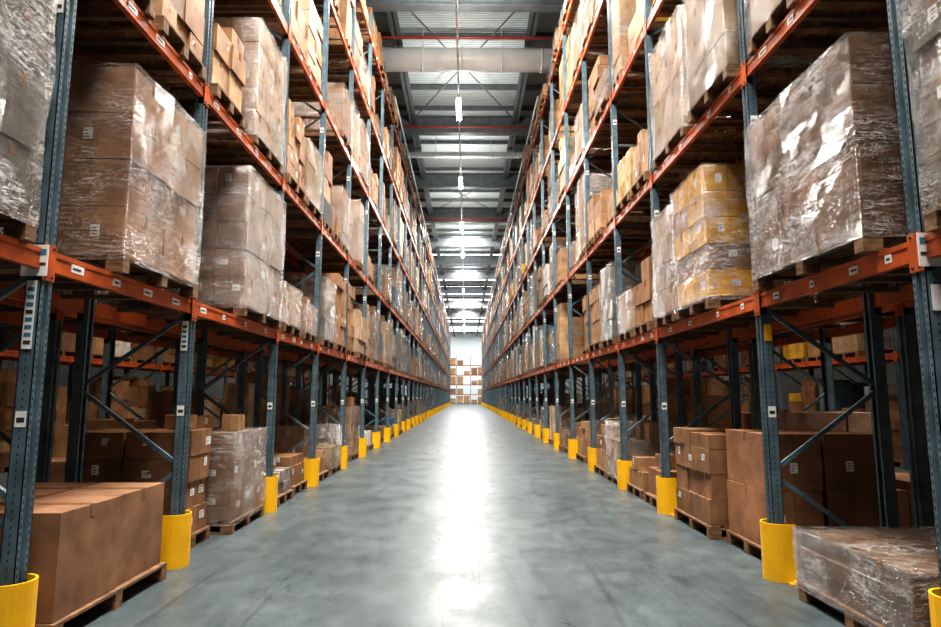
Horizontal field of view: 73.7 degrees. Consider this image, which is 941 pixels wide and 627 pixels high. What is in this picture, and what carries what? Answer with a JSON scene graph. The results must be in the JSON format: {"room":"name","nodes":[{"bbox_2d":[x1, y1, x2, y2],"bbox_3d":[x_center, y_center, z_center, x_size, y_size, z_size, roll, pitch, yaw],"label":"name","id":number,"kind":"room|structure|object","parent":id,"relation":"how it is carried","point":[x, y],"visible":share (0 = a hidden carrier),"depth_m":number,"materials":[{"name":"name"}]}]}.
{"room":"warehouse","nodes":[
{"label":"warehouse","id":0,"kind":"room"},
{"bbox_2d":[1,360,385,403],"bbox_3d":[-17.604,2.318,63.612,0.300,15.200,145.000,0,-7,0],"label":"wall","id":1,"kind":"structure","parent":0,"point":[216,390],"depth_m":34.02,"materials":[{"name":"grey"}]},
{"bbox_2d":[0,403,929,626],"bbox_3d":[-0.454,9.968,62.735,34.000,0.201,145.000,0,-7,0],"label":"floor","id":2,"kind":"structure","parent":0,"point":[466,517],"depth_m":6.41,"materials":[{"name":"concrete"}]},
{"bbox_2d":[0,573,38,626],"bbox_3d":[-2.865,1.924,3.913,0.240,0.500,0.430,0,-7,0],"label":"guard","id":3,"kind":"object","parent":2,"relation":"on","point":[18,602],"visible":0.91,"depth_m":3.85,"materials":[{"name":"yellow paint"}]},
{"bbox_2d":[0,482,166,626],"bbox_3d":[-3.407,1.879,4.964,1.300,0.860,1.580,0,-7,0],"label":"carton","id":4,"kind":"object","parent":2,"relation":"on","point":[90,542],"visible":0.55,"depth_m":4.76,"materials":[{"name":"cardboard"}]},
{"bbox_2d":[82,415,211,548],"bbox_3d":[-3.631,1.850,6.953,1.200,1.434,0.880,0,-7,0],"label":"load","id":5,"kind":"object","parent":2,"relation":"on","point":[110,454],"visible":0.4,"depth_m":6.60,"materials":[{"name":"cardboard"}]},
{"bbox_2d":[0,322,329,415],"bbox_3d":[-10.532,-1.222,22.272,1.210,11.500,47.180,0,-7,0],"label":"rack","id":6,"kind":"object","parent":2,"relation":"on","point":[10,355],"visible":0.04,"depth_m":19.98,"materials":[{"name":"metal"}]},
{"bbox_2d":[0,323,319,472],"bbox_3d":[-10.656,-0.142,22.136,1.318,9.319,46.794,0,-7,0],"label":"load","id":7,"kind":"object","parent":6,"relation":"on","point":[134,392],"visible":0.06,"depth_m":17.45,"materials":[{"name":"cardboard"}]},
{"bbox_2d":[160,510,191,569],"bbox_3d":[-2.881,2.218,6.164,0.240,0.500,0.430,0,-7,0],"label":"guard","id":8,"kind":"object","parent":2,"relation":"on","point":[176,529],"visible":0.73,"depth_m":6.04,"materials":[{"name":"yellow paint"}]},
{"bbox_2d":[0,60,425,481],"bbox_3d":[-4.982,-0.509,33.514,1.210,13.000,69.580,0,-7,0],"label":"rack","id":9,"kind":"object","parent":2,"relation":"on","point":[57,325],"visible":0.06,"depth_m":9.16,"materials":[{"name":"grey metal"}]},
{"bbox_2d":[0,248,405,481],"bbox_3d":[-5.043,-1.767,25.212,1.320,13.338,52.401,0,-7,0],"label":"load","id":10,"kind":"object","parent":9,"relation":"on","point":[160,401],"visible":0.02,"depth_m":10.02,"materials":[{"name":"cardboard"}]},
{"bbox_2d":[0,0,450,585],"bbox_3d":[-3.768,2.397,55.734,1.220,13.000,114.380,0,-7,0],"label":"rack","id":11,"kind":"object","parent":2,"relation":"on","point":[38,262],"visible":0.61,"depth_m":6.75,"materials":[{"name":"metal"}]},
{"bbox_2d":[0,0,57,242],"bbox_3d":[-3.383,-1.505,3.554,1.252,1.962,1.247,0,-7,0],"label":"load","id":12,"kind":"object","parent":11,"relation":"on","point":[24,37],"visible":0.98,"depth_m":3.95,"materials":[{"name":"cardboard"}]},
{"bbox_2d":[0,62,206,298],"bbox_3d":[-3.357,-1.109,5.768,1.255,1.752,1.457,0,-7,0],"label":"load","id":13,"kind":"object","parent":11,"relation":"on","point":[130,202],"visible":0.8,"depth_m":5.20,"materials":[{"name":"cardboard"}]},
{"bbox_2d":[77,0,155,19],"bbox_3d":[-3.394,-3.272,5.219,1.200,1.238,0.850,0,-7,0],"label":"load","id":14,"kind":"object","parent":11,"relation":"on","point":[148,7],"visible":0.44,"depth_m":5.48,"materials":[{"name":"cardboard"}]},
{"bbox_2d":[47,0,206,81],"bbox_3d":[-3.402,-3.336,6.287,1.200,1.643,0.950,0,-7,0],"label":"load","id":15,"kind":"object","parent":11,"relation":"on","point":[181,23],"visible":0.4,"depth_m":6.17,"materials":[{"name":"cardboard"}]},
{"bbox_2d":[149,23,245,128],"bbox_3d":[-3.410,-2.905,7.465,1.200,1.094,0.900,0,-7,0],"label":"load","id":16,"kind":"object","parent":11,"relation":"on","point":[228,64],"visible":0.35,"depth_m":7.36,"materials":[{"name":"cardboard"}]},
{"bbox_2d":[146,165,286,328],"bbox_3d":[-3.381,-0.823,8.580,1.251,1.912,1.606,0,-7,0],"label":"load","id":17,"kind":"object","parent":11,"relation":"on","point":[243,256],"visible":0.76,"depth_m":7.92,"materials":[{"name":"cardboard"}]},
{"bbox_2d":[205,17,287,173],"bbox_3d":[-3.422,-3.049,8.945,1.249,1.762,1.250,0,-7,0],"label":"load","id":18,"kind":"object","parent":11,"relation":"on","point":[263,100],"visible":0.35,"depth_m":8.66,"materials":[{"name":"cardboard"}]},
{"bbox_2d":[208,281,302,336],"bbox_3d":[-3.437,-0.047,10.073,1.248,0.762,1.045,0,-7,0],"label":"load","id":19,"kind":"object","parent":11,"relation":"on","point":[291,313],"visible":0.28,"depth_m":9.98,"materials":[{"name":"cardboard"}]},
{"bbox_2d":[256,98,305,201],"bbox_3d":[-3.431,-2.678,10.386,1.200,1.400,1.050,0,-7,0],"label":"load","id":20,"kind":"object","parent":11,"relation":"on","point":[295,141],"visible":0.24,"depth_m":10.26,"materials":[{"name":"cardboard"}]},
{"bbox_2d":[284,138,323,221],"bbox_3d":[-3.442,-2.432,11.540,1.245,1.212,1.146,0,-7,0],"label":"load","id":21,"kind":"object","parent":11,"relation":"on","point":[312,170],"visible":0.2,"depth_m":11.49,"materials":[{"name":"cardboard"}]},
{"bbox_2d":[278,275,336,348],"bbox_3d":[-3.450,-0.003,12.729,1.254,1.362,1.154,0,-7,0],"label":"load","id":22,"kind":"object","parent":11,"relation":"on","point":[327,307],"visible":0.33,"depth_m":12.81,"materials":[{"name":"plastic"}]},
{"bbox_2d":[300,297,318,342],"bbox_3d":[-3.436,0.085,11.209,1.249,0.794,0.949,0,-7,0],"label":"load","id":23,"kind":"object","parent":11,"relation":"on","point":[309,318],"visible":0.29,"depth_m":11.18,"materials":[{"name":"plastic"}]},
{"bbox_2d":[284,272,346,352],"bbox_3d":[-3.460,0.005,14.069,1.200,1.695,1.150,0,-7,0],"label":"load","id":24,"kind":"object","parent":11,"relation":"on","point":[341,295],"visible":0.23,"depth_m":13.92,"materials":[{"name":"cardboard"}]},
{"bbox_2d":[196,414,267,534],"bbox_3d":[-3.460,2.023,8.181,1.249,1.410,1.245,0,-7,0],"label":"load","id":25,"kind":"object","parent":2,"relation":"on","point":[233,493],"visible":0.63,"depth_m":7.85,"materials":[{"name":"cardboard"}]},
{"bbox_2d":[260,475,277,513],"bbox_3d":[-2.901,2.591,9.020,0.240,0.500,0.430,0,-7,0],"label":"guard","id":26,"kind":"object","parent":2,"relation":"on","point":[271,483],"visible":0.67,"depth_m":8.91,"materials":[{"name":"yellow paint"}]},
{"bbox_2d":[261,457,293,506],"bbox_3d":[-3.472,2.589,9.797,1.200,0.707,0.850,0,-7,0],"label":"load","id":27,"kind":"object","parent":2,"relation":"on","point":[284,480],"visible":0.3,"depth_m":9.79,"materials":[{"name":"cardboard"}]},
{"bbox_2d":[262,453,306,495],"bbox_3d":[-3.530,2.634,10.875,1.200,0.896,0.900,0,-7,0],"label":"load","id":28,"kind":"object","parent":2,"relation":"on","point":[293,460],"visible":0.26,"depth_m":10.77,"materials":[{"name":"cardboard"}]},
{"bbox_2d":[276,447,328,480],"bbox_3d":[-3.490,2.960,12.346,1.200,0.632,1.100,0,-7,0],"label":"load","id":29,"kind":"object","parent":2,"relation":"on","point":[323,472],"visible":0.12,"depth_m":12.54,"materials":[{"name":"cardboard"}]},
{"bbox_2d":[274,424,342,475],"bbox_3d":[-3.501,2.934,13.611,1.255,1.012,1.051,0,-7,0],"label":"load","id":30,"kind":"object","parent":2,"relation":"on","point":[288,435],"visible":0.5,"depth_m":13.22,"materials":[{"name":"cardboard"}]},
{"bbox_2d":[304,457,319,486],"bbox_3d":[-2.920,2.929,11.598,0.240,0.500,0.430,0,-7,0],"label":"guard","id":31,"kind":"object","parent":2,"relation":"on","point":[311,466],"visible":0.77,"depth_m":11.47,"materials":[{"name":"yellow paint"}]},
{"bbox_2d":[213,0,450,460],"bbox_3d":[-3.855,2.387,57.176,1.423,13.389,111.161,0,-7,0],"label":"load","id":32,"kind":"object","parent":2,"relation":"on","point":[306,21],"visible":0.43,"depth_m":16.77,"materials":[{"name":"cardboard"}]},
{"bbox_2d":[339,446,347,468],"bbox_3d":[-2.940,3.292,14.374,0.240,0.500,0.430,0,-7,0],"label":"guard","id":33,"kind":"object","parent":2,"relation":"on","point":[344,451],"visible":0.45,"depth_m":14.27,"materials":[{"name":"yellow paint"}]},
{"bbox_2d":[358,438,366,456],"bbox_3d":[-2.960,3.655,17.150,0.240,0.500,0.430,0,-7,0],"label":"guard","id":34,"kind":"object","parent":2,"relation":"on","point":[362,445],"visible":0.89,"depth_m":17.03,"materials":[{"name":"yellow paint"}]},
{"bbox_2d":[372,432,380,448],"bbox_3d":[-2.980,4.018,19.927,0.240,0.500,0.430,0,-7,0],"label":"guard","id":35,"kind":"object","parent":2,"relation":"on","point":[376,436],"visible":0.97,"depth_m":19.80,"materials":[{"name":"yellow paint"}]},
{"bbox_2d":[384,427,390,441],"bbox_3d":[-3.000,4.381,22.703,0.240,0.500,0.430,0,-7,0],"label":"guard","id":36,"kind":"object","parent":2,"relation":"on","point":[387,431],"visible":0.99,"depth_m":22.57,"materials":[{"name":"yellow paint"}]},
{"bbox_2d":[393,424,398,436],"bbox_3d":[-3.020,4.744,25.479,0.240,0.500,0.430,0,-7,0],"label":"guard","id":37,"kind":"object","parent":2,"relation":"on","point":[395,426],"visible":0.94,"depth_m":25.35,"materials":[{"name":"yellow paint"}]},
{"bbox_2d":[401,421,405,432],"bbox_3d":[-3.040,5.107,28.255,0.240,0.500,0.430,0,-7,0],"label":"guard","id":38,"kind":"object","parent":2,"relation":"on","point":[403,422],"visible":0.59,"depth_m":28.14,"materials":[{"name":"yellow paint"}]},
{"bbox_2d":[406,419,410,428],"bbox_3d":[-3.060,5.470,31.032,0.240,0.500,0.430,0,-7,0],"label":"guard","id":39,"kind":"object","parent":2,"relation":"on","point":[408,421],"visible":0.88,"depth_m":30.90,"materials":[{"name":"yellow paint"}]},
{"bbox_2d":[411,417,415,426],"bbox_3d":[-3.080,5.833,33.808,0.240,0.500,0.430,0,-7,0],"label":"guard","id":40,"kind":"object","parent":2,"relation":"on","point":[413,421],"visible":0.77,"depth_m":33.69,"materials":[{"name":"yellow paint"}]},
{"bbox_2d":[419,356,526,403],"bbox_3d":[0.008,13.132,123.947,22.120,9.400,1.200,0,-7,0],"label":"rack","id":41,"kind":"object","parent":2,"relation":"on","point":[456,365],"visible":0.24,"depth_m":123.27,"materials":[{"name":"metal"}]},
{"bbox_2d":[425,358,500,403],"bbox_3d":[-0.001,13.206,123.892,21.680,9.235,0.990,0,-7,0],"label":"load","id":42,"kind":"object","parent":41,"relation":"on","point":[452,360],"visible":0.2,"depth_m":123.36,"materials":[{"name":"cardboard"}]},
{"bbox_2d":[517,417,520,426],"bbox_3d":[2.593,5.773,33.352,0.240,0.500,0.430,0,-7,0],"label":"guard","id":43,"kind":"object","parent":2,"relation":"on","point":[518,418],"visible":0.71,"depth_m":33.23,"materials":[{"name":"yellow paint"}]},
{"bbox_2d":[522,419,526,429],"bbox_3d":[2.613,5.410,30.576,0.240,0.500,0.430,0,-7,0],"label":"guard","id":44,"kind":"object","parent":2,"relation":"on","point":[524,421],"visible":0.95,"depth_m":30.45,"materials":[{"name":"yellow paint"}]},
{"bbox_2d":[527,422,531,432],"bbox_3d":[2.633,5.047,27.800,0.240,0.500,0.430,0,-7,0],"label":"guard","id":45,"kind":"object","parent":2,"relation":"on","point":[529,424],"visible":0.91,"depth_m":27.68,"materials":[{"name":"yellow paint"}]},
{"bbox_2d":[534,424,540,437],"bbox_3d":[2.653,4.684,25.023,0.240,0.500,0.430,0,-7,0],"label":"guard","id":46,"kind":"object","parent":2,"relation":"on","point":[537,434],"visible":1,"depth_m":24.89,"materials":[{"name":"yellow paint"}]},
{"bbox_2d":[542,428,548,442],"bbox_3d":[2.673,4.321,22.247,0.240,0.500,0.430,0,-7,0],"label":"guard","id":47,"kind":"object","parent":2,"relation":"on","point":[545,431],"visible":0.91,"depth_m":22.12,"materials":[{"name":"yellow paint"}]},
{"bbox_2d":[553,433,559,449],"bbox_3d":[2.693,3.958,19.471,0.240,0.500,0.430,0,-7,0],"label":"guard","id":48,"kind":"object","parent":2,"relation":"on","point":[556,436],"visible":0.68,"depth_m":19.35,"materials":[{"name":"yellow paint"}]},
{"bbox_2d":[568,439,577,458],"bbox_3d":[2.713,3.595,16.695,0.240,0.500,0.430,0,-7,0],"label":"guard","id":49,"kind":"object","parent":2,"relation":"on","point":[572,443],"visible":0.95,"depth_m":16.57,"materials":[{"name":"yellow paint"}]},
{"bbox_2d":[482,0,685,462],"bbox_3d":[3.044,2.337,56.815,1.426,13.394,110.979,0,-7,0],"label":"load","id":50,"kind":"object","parent":2,"relation":"on","point":[627,21],"visible":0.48,"depth_m":17.35,"materials":[{"name":"cardboard"}]},
{"bbox_2d":[587,447,596,470],"bbox_3d":[2.733,3.238,13.968,0.240,0.500,0.430,0,-7,0],"label":"guard","id":51,"kind":"object","parent":2,"relation":"on","point":[592,452],"visible":0.51,"depth_m":13.85,"materials":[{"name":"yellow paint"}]},
{"bbox_2d":[594,422,634,477],"bbox_3d":[3.304,2.853,13.241,1.200,1.077,1.050,0,-7,0],"label":"load","id":52,"kind":"object","parent":2,"relation":"on","point":[600,467],"visible":0.2,"depth_m":13.12,"materials":[{"name":"cardboard"}]},
{"bbox_2d":[617,459,632,489],"bbox_3d":[2.753,2.882,11.241,0.240,0.500,0.430,0,-7,0],"label":"guard","id":53,"kind":"object","parent":2,"relation":"on","point":[623,478],"visible":0.75,"depth_m":11.12,"materials":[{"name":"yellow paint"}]},
{"bbox_2d":[604,420,676,485],"bbox_3d":[3.308,2.658,12.080,1.252,1.162,1.056,0,-7,0],"label":"load","id":54,"kind":"object","parent":2,"relation":"on","point":[646,434],"visible":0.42,"depth_m":11.85,"materials":[{"name":"cardboard"}]},
{"bbox_2d":[627,456,656,499],"bbox_3d":[3.323,2.692,10.514,1.200,0.688,0.900,0,-7,0],"label":"load","id":55,"kind":"object","parent":2,"relation":"on","point":[638,474],"visible":0.16,"depth_m":10.40,"materials":[{"name":"cardboard"}]},
{"bbox_2d":[644,453,677,508],"bbox_3d":[3.330,2.530,9.552,1.200,0.760,0.750,0,-7,0],"label":"load","id":56,"kind":"object","parent":2,"relation":"on","point":[651,496],"visible":0.18,"depth_m":9.57,"materials":[{"name":"cardboard"}]},
{"bbox_2d":[656,476,676,515],"bbox_3d":[2.769,2.577,8.911,0.240,0.500,0.430,0,-7,0],"label":"guard","id":57,"kind":"object","parent":2,"relation":"on","point":[665,487],"visible":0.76,"depth_m":8.79,"materials":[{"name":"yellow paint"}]},
{"bbox_2d":[673,427,728,539],"bbox_3d":[3.362,2.086,7.946,1.200,1.224,1.250,0,-7,0],"label":"load","id":58,"kind":"object","parent":2,"relation":"on","point":[700,452],"visible":0.5,"depth_m":7.65,"materials":[{"name":"cardboard"}]},
{"bbox_2d":[482,0,940,588],"bbox_3d":[2.975,2.351,55.385,1.220,13.000,114.180,0,-7,0],"label":"rack","id":59,"kind":"object","parent":2,"relation":"on","point":[921,252],"visible":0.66,"depth_m":7.57,"materials":[{"name":"metal"}]},
{"bbox_2d":[588,285,603,351],"bbox_3d":[3.263,0.118,13.623,1.200,1.355,1.200,0,-7,0],"label":"load","id":60,"kind":"object","parent":59,"relation":"on","point":[594,303],"visible":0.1,"depth_m":13.52,"materials":[{"name":"cardboard"}]},
{"bbox_2d":[599,261,672,346],"bbox_3d":[3.271,-0.150,12.371,1.254,1.562,1.103,0,-7,0],"label":"load","id":61,"kind":"object","parent":59,"relation":"on","point":[607,283],"visible":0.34,"depth_m":12.32,"materials":[{"name":"plastic"}]},
{"bbox_2d":[615,147,672,215],"bbox_3d":[3.283,-2.349,11.223,1.200,0.965,1.000,0,-7,0],"label":"load","id":62,"kind":"object","parent":59,"relation":"on","point":[625,166],"visible":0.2,"depth_m":11.15,"materials":[{"name":"cardboard"}]},
{"bbox_2d":[616,289,696,340],"bbox_3d":[3.281,0.043,10.961,1.241,0.812,0.945,0,-7,0],"label":"load","id":63,"kind":"object","parent":59,"relation":"on","point":[626,318],"visible":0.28,"depth_m":10.92,"materials":[{"name":"plastic"}]},
{"bbox_2d":[630,129,694,197],"bbox_3d":[3.290,-2.517,10.186,1.200,1.028,0.900,0,-7,0],"label":"load","id":64,"kind":"object","parent":59,"relation":"on","point":[640,172],"visible":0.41,"depth_m":10.08,"materials":[{"name":"cardboard"}]},
{"bbox_2d":[633,256,725,335],"bbox_3d":[3.289,-0.254,9.991,1.200,1.150,0.900,0,-7,0],"label":"load","id":65,"kind":"object","parent":59,"relation":"on","point":[643,292],"visible":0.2,"depth_m":9.86,"materials":[{"name":"cardboard"}]},
{"bbox_2d":[650,204,752,327],"bbox_3d":[3.263,-0.627,8.726,1.261,1.562,0.914,0,-7,0],"label":"load","id":66,"kind":"object","parent":59,"relation":"on","point":[663,266],"visible":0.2,"depth_m":8.70,"materials":[{"name":"cardboard"}]},
{"bbox_2d":[648,5,761,169],"bbox_3d":[3.300,-3.075,8.747,1.249,1.762,1.352,0,-7,0],"label":"load","id":67,"kind":"object","parent":59,"relation":"on","point":[668,73],"visible":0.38,"depth_m":8.63,"materials":[{"name":"cardboard"}]},
{"bbox_2d":[669,163,815,319],"bbox_3d":[3.267,-0.827,7.695,1.244,1.692,1.155,0,-7,0],"label":"load","id":68,"kind":"object","parent":59,"relation":"on","point":[712,254],"visible":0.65,"depth_m":7.24,"materials":[{"name":"cardboard"}]},
{"bbox_2d":[682,0,822,123],"bbox_3d":[3.269,-3.248,7.231,1.260,1.712,1.205,0,-7,0],"label":"load","id":69,"kind":"object","parent":59,"relation":"on","point":[712,59],"visible":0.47,"depth_m":7.05,"materials":[{"name":"cardboard"}]},
{"bbox_2d":[743,0,888,55],"bbox_3d":[3.319,-3.380,5.838,1.253,1.612,0.902,0,-7,0],"label":"load","id":70,"kind":"object","parent":59,"relation":"on","point":[766,15],"visible":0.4,"depth_m":5.75,"materials":[{"name":"cardboard"}]},
{"bbox_2d":[743,31,910,290],"bbox_3d":[3.261,-1.105,5.184,1.256,1.592,1.701,0,-7,0],"label":"load","id":71,"kind":"object","parent":59,"relation":"on","point":[827,191],"visible":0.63,"depth_m":4.75,"materials":[{"name":"cardboard"}]},
{"bbox_2d":[899,0,940,232],"bbox_3d":[3.338,-1.509,3.328,1.252,1.912,1.216,0,-7,0],"label":"load","id":72,"kind":"object","parent":59,"relation":"on","point":[925,24],"visible":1,"depth_m":3.80,"materials":[{"name":"cardboard"}]},
{"bbox_2d":[510,34,933,528],"bbox_3d":[4.510,-0.552,33.185,1.210,13.000,69.380,0,-7,0],"label":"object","id":73,"kind":"object","parent":2,"relation":"on","point":[903,319],"visible":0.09,"depth_m":9.00,"materials":[{"name":"orange paint"}]},
{"bbox_2d":[526,161,934,528],"bbox_3d":[4.692,-1.837,24.863,1.313,13.386,52.151,0,-7,0],"label":"load","id":74,"kind":"object","parent":73,"relation":"on","point":[711,388],"visible":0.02,"depth_m":11.54,"materials":[{"name":"cardboard"}]},
{"bbox_2d":[603,328,920,470],"bbox_3d":[10.220,-1.255,22.022,1.210,11.500,46.980,0,-7,0],"label":"rack","id":75,"kind":"object","parent":2,"relation":"on","point":[893,357],"visible":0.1,"depth_m":17.63,"materials":[{"name":"metal"}]},
{"bbox_2d":[606,309,929,470],"bbox_3d":[10.345,-0.201,21.898,1.322,9.372,46.586,0,-7,0],"label":"load","id":76,"kind":"object","parent":75,"relation":"on","point":[847,394],"visible":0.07,"depth_m":17.09,"materials":[{"name":"cardboard"}]},
{"bbox_2d":[759,519,798,585],"bbox_3d":[2.792,2.162,5.738,0.240,0.500,0.430,0,-7,0],"label":"guard","id":77,"kind":"object","parent":2,"relation":"on","point":[778,565],"visible":0.93,"depth_m":5.62,"materials":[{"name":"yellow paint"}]},
{"bbox_2d":[726,429,879,564],"bbox_3d":[3.501,1.898,6.686,1.200,1.270,1.000,0,-7,0],"label":"load","id":78,"kind":"object","parent":2,"relation":"on","point":[837,471],"visible":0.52,"depth_m":6.27,"materials":[{"name":"cardboard"}]},
{"bbox_2d":[792,526,939,626],"bbox_3d":[3.339,1.962,4.486,1.342,0.572,1.416,0,-7,0],"label":"load","id":79,"kind":"object","parent":2,"relation":"on","point":[883,577],"visible":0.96,"depth_m":4.46,"materials":[{"name":"cardboard"}]},
{"bbox_2d":[928,588,940,626],"bbox_3d":[2.808,1.883,3.606,0.240,0.500,0.430,0,-7,0],"label":"guard","id":80,"kind":"object","parent":2,"relation":"on","point":[934,594],"visible":0.95,"depth_m":3.64,"materials":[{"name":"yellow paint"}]},
{"bbox_2d":[365,0,564,335],"bbox_3d":[-0.454,-4.434,64.619,33.980,1.050,144.980,0,-7,0],"label":"beams","id":81,"kind":"structure","parent":0,"point":[505,180],"depth_m":35.85,"materials":[{"name":"metal"}]},
{"bbox_2d":[381,36,553,219],"bbox_3d":[-0.223,-7.959,32.455,33.400,0.110,22.410,0,-7,0],"label":"pipes","id":82,"kind":"object","parent":81,"relation":"hanging from","point":[382,37],"visible":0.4,"depth_m":21.38,"materials":[{"name":"metal"}]},
{"bbox_2d":[394,96,538,323],"bbox_3d":[-0.487,-3.052,68.976,5.880,0.080,88.000,0,-7,0],"label":"conduit pipes","id":83,"kind":"object","parent":82,"relation":"hanging from","point":[394,96],"visible":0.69,"depth_m":35.17,"materials":[{"name":"metal"}]},
{"bbox_2d":[373,12,560,332],"bbox_3d":[-0.454,-5.351,64.739,34.000,0.300,145.000,0,-7,0],"label":"ceiling","id":84,"kind":"structure","parent":0,"point":[478,22],"depth_m":28.29,"materials":[{"name":"grey metal"}]},
{"bbox_2d":[455,0,464,335],"bbox_3d":[-0.639,-5.283,52.727,0.060,2.930,120.800,0,-7,0],"label":"rail","id":85,"kind":"object","parent":84,"relation":"hanging from","point":[456,1],"visible":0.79,"depth_m":21.65,"materials":[{"name":"metal"}]},
{"bbox_2d":[456,97,461,120],"bbox_3d":[-0.427,-7.554,23.173,0.180,0.230,1.600,0,-7,0],"label":"tube light","id":86,"kind":"object","parent":85,"relation":"hanging from","point":[458,99],"visible":1,"depth_m":22.90,"materials":[{"name":"metal"}]},
{"bbox_2d":[459,175,462,188],"bbox_3d":[-0.485,-6.517,31.105,0.180,0.230,1.600,0,-7,0],"label":"tube light","id":87,"kind":"object","parent":85,"relation":"hanging from","point":[460,176],"visible":1,"depth_m":30.94,"materials":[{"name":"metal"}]},
{"bbox_2d":[433,254,493,254],"bbox_3d":[-0.440,-5.401,62.728,33.000,0.117,4.000,0,-7,0],"label":"window","id":88,"kind":"structure","parent":84,"relation":"attached to","point":[433,254],"depth_m":60.76,"materials":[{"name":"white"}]},
{"bbox_2d":[406,136,522,158],"bbox_3d":[-0.225,-8.722,32.807,33.800,1.275,0.370,0,-7,0],"label":"ventilation duct","id":89,"kind":"object","parent":84,"relation":"hanging from","point":[435,154],"visible":0.23,"depth_m":32.61,"materials":[{"name":"metal"}]},
{"bbox_2d":[439,286,491,294],"bbox_3d":[-0.574,-2.970,81.319,33.000,0.117,6.500,0,-7,0],"label":"window","id":90,"kind":"structure","parent":84,"relation":"attached to","point":[439,286],"depth_m":78.34,"materials":[{"name":"white"}]},
{"bbox_2d":[437,279,494,280],"bbox_3d":[-0.504,-4.234,71.652,33.000,0.117,5.000,0,-7,0],"label":"window","id":91,"kind":"structure","parent":84,"relation":"attached to","point":[437,279],"depth_m":73.61,"materials":[{"name":"white glass"}]},
{"bbox_2d":[449,321,483,330],"bbox_3d":[-0.880,2.573,123.707,33.000,0.117,18.000,0,-7,0],"label":"window","id":92,"kind":"structure","parent":84,"relation":"attached to","point":[455,328],"depth_m":127.41,"materials":[{"name":"white glass"}]},
{"bbox_2d":[443,299,489,307],"bbox_3d":[-0.658,-1.446,92.970,33.000,0.117,8.000,0,-7,0],"label":"window","id":93,"kind":"structure","parent":84,"relation":"attached to","point":[443,299],"depth_m":89.03,"materials":[{"name":"white glass"}]},
{"bbox_2d":[380,32,553,320],"bbox_3d":[-0.422,-5.637,60.238,33.980,0.200,106.080,0,-7,0],"label":"roof purlins","id":94,"kind":"structure","parent":84,"relation":"attached to","point":[394,87],"depth_m":33.46,"materials":[{"name":"metal"}]},
{"bbox_2d":[382,27,551,72],"bbox_3d":[-0.155,-9.740,23.057,33.800,1.785,0.890,0,-7,0],"label":"ventilation duct","id":95,"kind":"object","parent":84,"relation":"hanging from","point":[422,59],"visible":0.18,"depth_m":22.65,"materials":[{"name":"metal"}]},
{"bbox_2d":[390,333,543,402],"bbox_3d":[-0.974,11.753,135.769,34.000,15.200,0.300,0,-7,0],"label":"wall","id":96,"kind":"structure","parent":0,"point":[463,347],"depth_m":135.92,"materials":[{"name":"white paint"}]},
{"bbox_2d":[547,363,920,409],"bbox_3d":[16.695,2.349,63.856,0.300,15.200,145.000,0,-7,0],"label":"wall","id":97,"kind":"structure","parent":0,"point":[788,385],"depth_m":32.27,"materials":[{"name":"grey"}]}
]}

